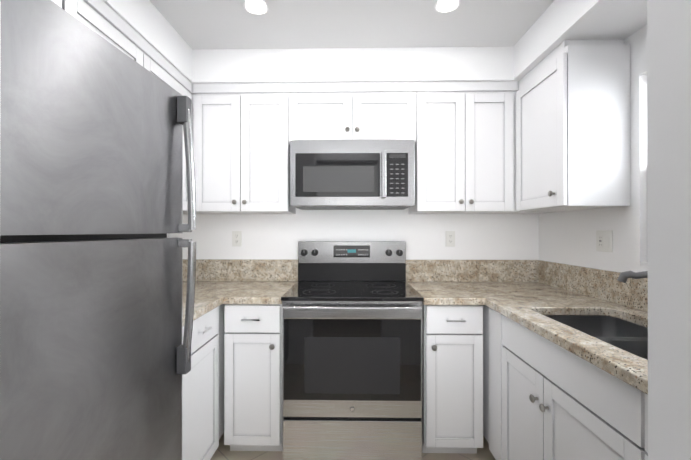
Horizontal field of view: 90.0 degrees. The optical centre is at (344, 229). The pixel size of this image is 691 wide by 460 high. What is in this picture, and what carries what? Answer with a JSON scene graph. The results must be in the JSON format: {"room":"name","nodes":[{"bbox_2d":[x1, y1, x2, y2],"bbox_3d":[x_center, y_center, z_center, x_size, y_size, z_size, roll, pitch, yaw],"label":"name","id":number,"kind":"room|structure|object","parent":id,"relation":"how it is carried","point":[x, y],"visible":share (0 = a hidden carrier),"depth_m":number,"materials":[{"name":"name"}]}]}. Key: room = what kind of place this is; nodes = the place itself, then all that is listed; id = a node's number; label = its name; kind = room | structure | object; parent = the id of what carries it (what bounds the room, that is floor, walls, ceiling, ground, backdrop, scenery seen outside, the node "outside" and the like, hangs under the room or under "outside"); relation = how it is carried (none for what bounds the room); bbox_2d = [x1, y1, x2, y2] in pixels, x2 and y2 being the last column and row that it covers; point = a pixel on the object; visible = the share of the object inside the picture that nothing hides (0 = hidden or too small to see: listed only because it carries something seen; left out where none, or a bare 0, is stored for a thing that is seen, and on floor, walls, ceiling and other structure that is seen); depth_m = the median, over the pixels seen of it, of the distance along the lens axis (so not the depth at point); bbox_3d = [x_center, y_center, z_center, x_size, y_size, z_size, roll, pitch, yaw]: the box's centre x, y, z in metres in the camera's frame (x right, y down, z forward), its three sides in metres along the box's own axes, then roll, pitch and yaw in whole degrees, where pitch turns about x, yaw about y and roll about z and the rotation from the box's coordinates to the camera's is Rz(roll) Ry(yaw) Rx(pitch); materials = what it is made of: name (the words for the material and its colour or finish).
{"room":"kitchen","nodes":[
{"label":"kitchen","id":0,"kind":"room"},
{"bbox_2d":[0,0,690,459],"bbox_3d":[0.019,0.063,0.307,2.725,2.465,0.120,0,0,1],"label":"wall","id":1,"kind":"structure","parent":0,"point":[668,228],"depth_m":0.34,"materials":[{"name":"white paint"}]},
{"bbox_2d":[150,0,553,49],"bbox_3d":[0.071,-1.200,0.420,3.225,0.060,4.660,0,0,1],"label":"ceiling","id":2,"kind":"structure","parent":0,"point":[235,24],"depth_m":1.95,"materials":[{"name":"white paint"}]},
{"bbox_2d":[103,0,194,83],"bbox_3d":[-1.161,-1.062,1.307,0.330,0.210,1.830,0,0,1],"label":"soffit","id":3,"kind":"structure","parent":2,"relation":"attached to","point":[141,15],"depth_m":1.83,"materials":[{"name":"white paint"}]},
{"bbox_2d":[243,0,268,14],"bbox_3d":[-0.458,-1.160,1.796,0.128,0.010,0.128,0,0,1],"label":"recessed light","id":4,"kind":"object","parent":2,"relation":"in","point":[257,7],"visible":1,"depth_m":1.79,"materials":[{"name":"white"}]},
{"bbox_2d":[195,47,518,83],"bbox_3d":[0.056,-1.058,2.380,2.725,0.210,0.340,0,0,1],"label":"soffit","id":5,"kind":"structure","parent":2,"relation":"attached to","point":[411,64],"depth_m":2.21,"materials":[{"name":"white paint"}]},
{"bbox_2d":[435,0,459,12],"bbox_3d":[0.531,-1.160,1.778,0.128,0.010,0.128,0,0,1],"label":"recessed light","id":6,"kind":"object","parent":2,"relation":"in","point":[444,6],"visible":1,"depth_m":1.78,"materials":[{"name":"white"}]},
{"bbox_2d":[511,0,646,79],"bbox_3d":[1.228,-1.062,1.263,0.340,0.210,1.830,0,0,1],"label":"soffit","id":7,"kind":"structure","parent":2,"relation":"attached to","point":[555,25],"depth_m":1.68,"materials":[{"name":"white paint"}]},
{"bbox_2d":[210,433,495,459],"bbox_3d":[0.071,1.325,0.412,3.225,0.060,4.660,0,0,1],"label":"floor","id":8,"kind":"structure","parent":0,"point":[223,452],"depth_m":1.99,"materials":[{"name":"beige tile"}]},
{"bbox_2d":[0,0,195,459],"bbox_3d":[-0.893,0.419,0.814,0.787,1.756,0.742,0,0,4],"label":"refrigerator","id":9,"kind":"object","parent":8,"relation":"on","point":[95,358],"visible":1,"depth_m":0.76,"materials":[{"name":"grey metal"}]},
{"bbox_2d":[182,326,189,459],"bbox_3d":[-1.016,0.856,1.397,0.606,0.884,0.337,0,0,1],"label":"base cabinet","id":10,"kind":"object","parent":8,"relation":"on","point":[185,377],"depth_m":1.55,"materials":[{"name":"white paint"}]},
{"bbox_2d":[190,305,221,459],"bbox_3d":[-1.011,0.857,1.726,0.606,0.884,0.441,0,0,1],"label":"base cabinet","id":11,"kind":"object","parent":8,"relation":"on","point":[206,343],"depth_m":1.78,"materials":[{"name":"white paint"}]},
{"bbox_2d":[222,304,282,450],"bbox_3d":[-0.507,0.859,2.247,0.325,0.884,0.606,0,0,1],"label":"base cabinet","id":12,"kind":"object","parent":8,"relation":"on","point":[252,334],"depth_m":1.95,"materials":[{"name":"white paint"}]},
{"bbox_2d":[182,259,237,326],"bbox_3d":[-0.981,0.315,1.894,0.660,0.197,1.329,0,0,1],"label":"countertop","id":13,"kind":"structure","parent":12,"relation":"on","point":[212,281],"depth_m":2.34,"materials":[{"name":"stone"}]},
{"bbox_2d":[226,259,297,303],"bbox_3d":[-0.493,0.316,2.234,0.302,0.197,0.634,0,0,1],"label":"countertop","id":14,"kind":"structure","parent":12,"relation":"on","point":[252,281],"depth_m":2.53,"materials":[{"name":"stone"}]},
{"bbox_2d":[281,241,423,459],"bbox_3d":[0.048,0.690,2.144,0.767,1.221,0.682,0,0,1],"label":"electric range","id":15,"kind":"object","parent":8,"relation":"on","point":[352,362],"visible":1,"depth_m":1.86,"materials":[{"name":"silver metal"}]},
{"bbox_2d":[421,304,485,453],"bbox_3d":[0.617,0.859,2.226,0.322,0.884,0.606,0,0,1],"label":"base cabinet","id":16,"kind":"object","parent":8,"relation":"on","point":[453,419],"depth_m":1.93,"materials":[{"name":"white paint"}]},
{"bbox_2d":[406,260,481,304],"bbox_3d":[0.604,0.316,2.214,0.323,0.197,0.635,0,0,1],"label":"countertop","id":17,"kind":"structure","parent":16,"relation":"on","point":[440,282],"depth_m":2.50,"materials":[{"name":"stone"}]},
{"bbox_2d":[462,260,647,394],"bbox_3d":[1.075,0.387,1.439,0.645,0.451,2.166,0,0,1],"label":"countertop","id":18,"kind":"structure","parent":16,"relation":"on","point":[598,318],"depth_m":1.67,"materials":[{"name":"stone"}]},
{"bbox_2d":[617,271,647,282],"bbox_3d":[1.236,0.266,1.307,0.243,0.212,0.234,0,0,1],"label":"faucet","id":19,"kind":"object","parent":18,"relation":"on","point":[623,276],"depth_m":1.39,"materials":[{"name":"silver metal"}]},
{"bbox_2d":[486,306,647,459],"bbox_3d":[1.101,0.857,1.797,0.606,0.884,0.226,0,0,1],"label":"base cabinet","id":20,"kind":"object","parent":8,"relation":"on","point":[508,388],"depth_m":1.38,"materials":[{"name":"white paint"}]},
{"bbox_2d":[614,376,647,459],"bbox_3d":[1.080,0.854,0.658,0.606,0.884,0.603,0,0,1],"label":"base cabinet","id":21,"kind":"object","parent":8,"relation":"on","point":[630,403],"depth_m":0.95,"materials":[{"name":"white paint"}]},
{"bbox_2d":[169,207,538,281],"bbox_3d":[0.111,0.070,2.605,3.225,2.465,0.120,0,0,1],"label":"wall","id":22,"kind":"structure","parent":0,"point":[477,236],"depth_m":2.54,"materials":[{"name":"white paint"}]},
{"bbox_2d":[51,0,70,13],"bbox_3d":[-1.167,-0.732,0.996,0.324,0.450,0.474,0,0,1],"label":"upper cabinet","id":23,"kind":"object","parent":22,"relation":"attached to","point":[64,4],"depth_m":1.24,"materials":[{"name":"white paint"}]},
{"bbox_2d":[71,0,138,62],"bbox_3d":[-1.158,-0.538,1.504,0.324,0.836,0.533,0,0,1],"label":"upper cabinet","id":24,"kind":"object","parent":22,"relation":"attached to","point":[96,15],"depth_m":1.47,"materials":[{"name":"white paint"}]},
{"bbox_2d":[139,35,198,211],"bbox_3d":[-1.119,-0.536,1.958,0.384,0.836,0.610,0,0,1],"label":"upper cabinet","id":25,"kind":"object","parent":22,"relation":"attached to","point":[150,59],"depth_m":2.13,"materials":[{"name":"white paint"}]},
{"bbox_2d":[232,231,241,245],"bbox_3d":[-0.794,0.065,2.556,0.070,0.114,0.009,0,0,1],"label":"electrical outlet","id":26,"kind":"object","parent":22,"relation":"attached to","point":[236,238],"visible":1,"depth_m":2.55,"materials":[{"name":"white plastic"}]},
{"bbox_2d":[199,83,295,213],"bbox_3d":[-0.680,-0.535,2.362,0.639,0.836,0.392,0,0,1],"label":"upper cabinet","id":27,"kind":"object","parent":22,"relation":"attached to","point":[245,128],"depth_m":2.24,"materials":[{"name":"white paint"}]},
{"bbox_2d":[291,82,414,139],"bbox_3d":[0.055,-0.756,2.384,0.825,0.394,0.322,0,0,1],"label":"upper cabinet","id":28,"kind":"object","parent":22,"relation":"attached to","point":[349,110],"depth_m":2.23,"materials":[{"name":"white paint"}]},
{"bbox_2d":[290,139,414,209],"bbox_3d":[0.053,-0.350,2.303,0.762,0.408,0.480,0,0,1],"label":"over-the-range microwave","id":29,"kind":"object","parent":28,"relation":"attached to","point":[357,174],"visible":1,"depth_m":2.11,"materials":[{"name":"grey metal"}]},
{"bbox_2d":[183,259,647,311],"bbox_3d":[0.040,0.293,1.458,2.717,0.159,2.168,0,0,1],"label":"backsplash","id":30,"kind":"structure","parent":22,"relation":"attached to","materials":[{"name":"stone"}]},
{"bbox_2d":[445,231,454,246],"bbox_3d":[0.777,0.065,2.528,0.070,0.114,0.009,0,0,1],"label":"electrical outlet","id":31,"kind":"object","parent":22,"relation":"attached to","point":[449,238],"visible":1,"depth_m":2.52,"materials":[{"name":"white plastic"}]},
{"bbox_2d":[409,81,518,213],"bbox_3d":[0.790,-0.535,2.335,0.642,0.836,0.392,0,0,1],"label":"upper cabinet","id":32,"kind":"object","parent":22,"relation":"attached to","point":[461,127],"depth_m":2.21,"materials":[{"name":"white paint"}]},
{"bbox_2d":[539,24,647,271],"bbox_3d":[1.463,0.063,0.391,0.160,2.465,4.260,0,0,1],"label":"wall","id":33,"kind":"structure","parent":0,"point":[567,237],"depth_m":1.74,"materials":[{"name":"white paint"}]},
{"bbox_2d":[507,39,630,211],"bbox_3d":[1.214,-0.536,1.959,0.389,0.836,0.523,0,0,1],"label":"upper cabinet","id":34,"kind":"object","parent":33,"relation":"attached to","point":[549,133],"depth_m":1.70,"materials":[{"name":"white paint"}]},
{"bbox_2d":[596,230,612,251],"bbox_3d":[1.405,0.060,1.869,0.008,0.116,0.116,0,0,1],"label":"outlet","id":35,"kind":"object","parent":33,"relation":"attached to","point":[604,240],"visible":1,"depth_m":1.86,"materials":[{"name":"white plastic"}]}
]}

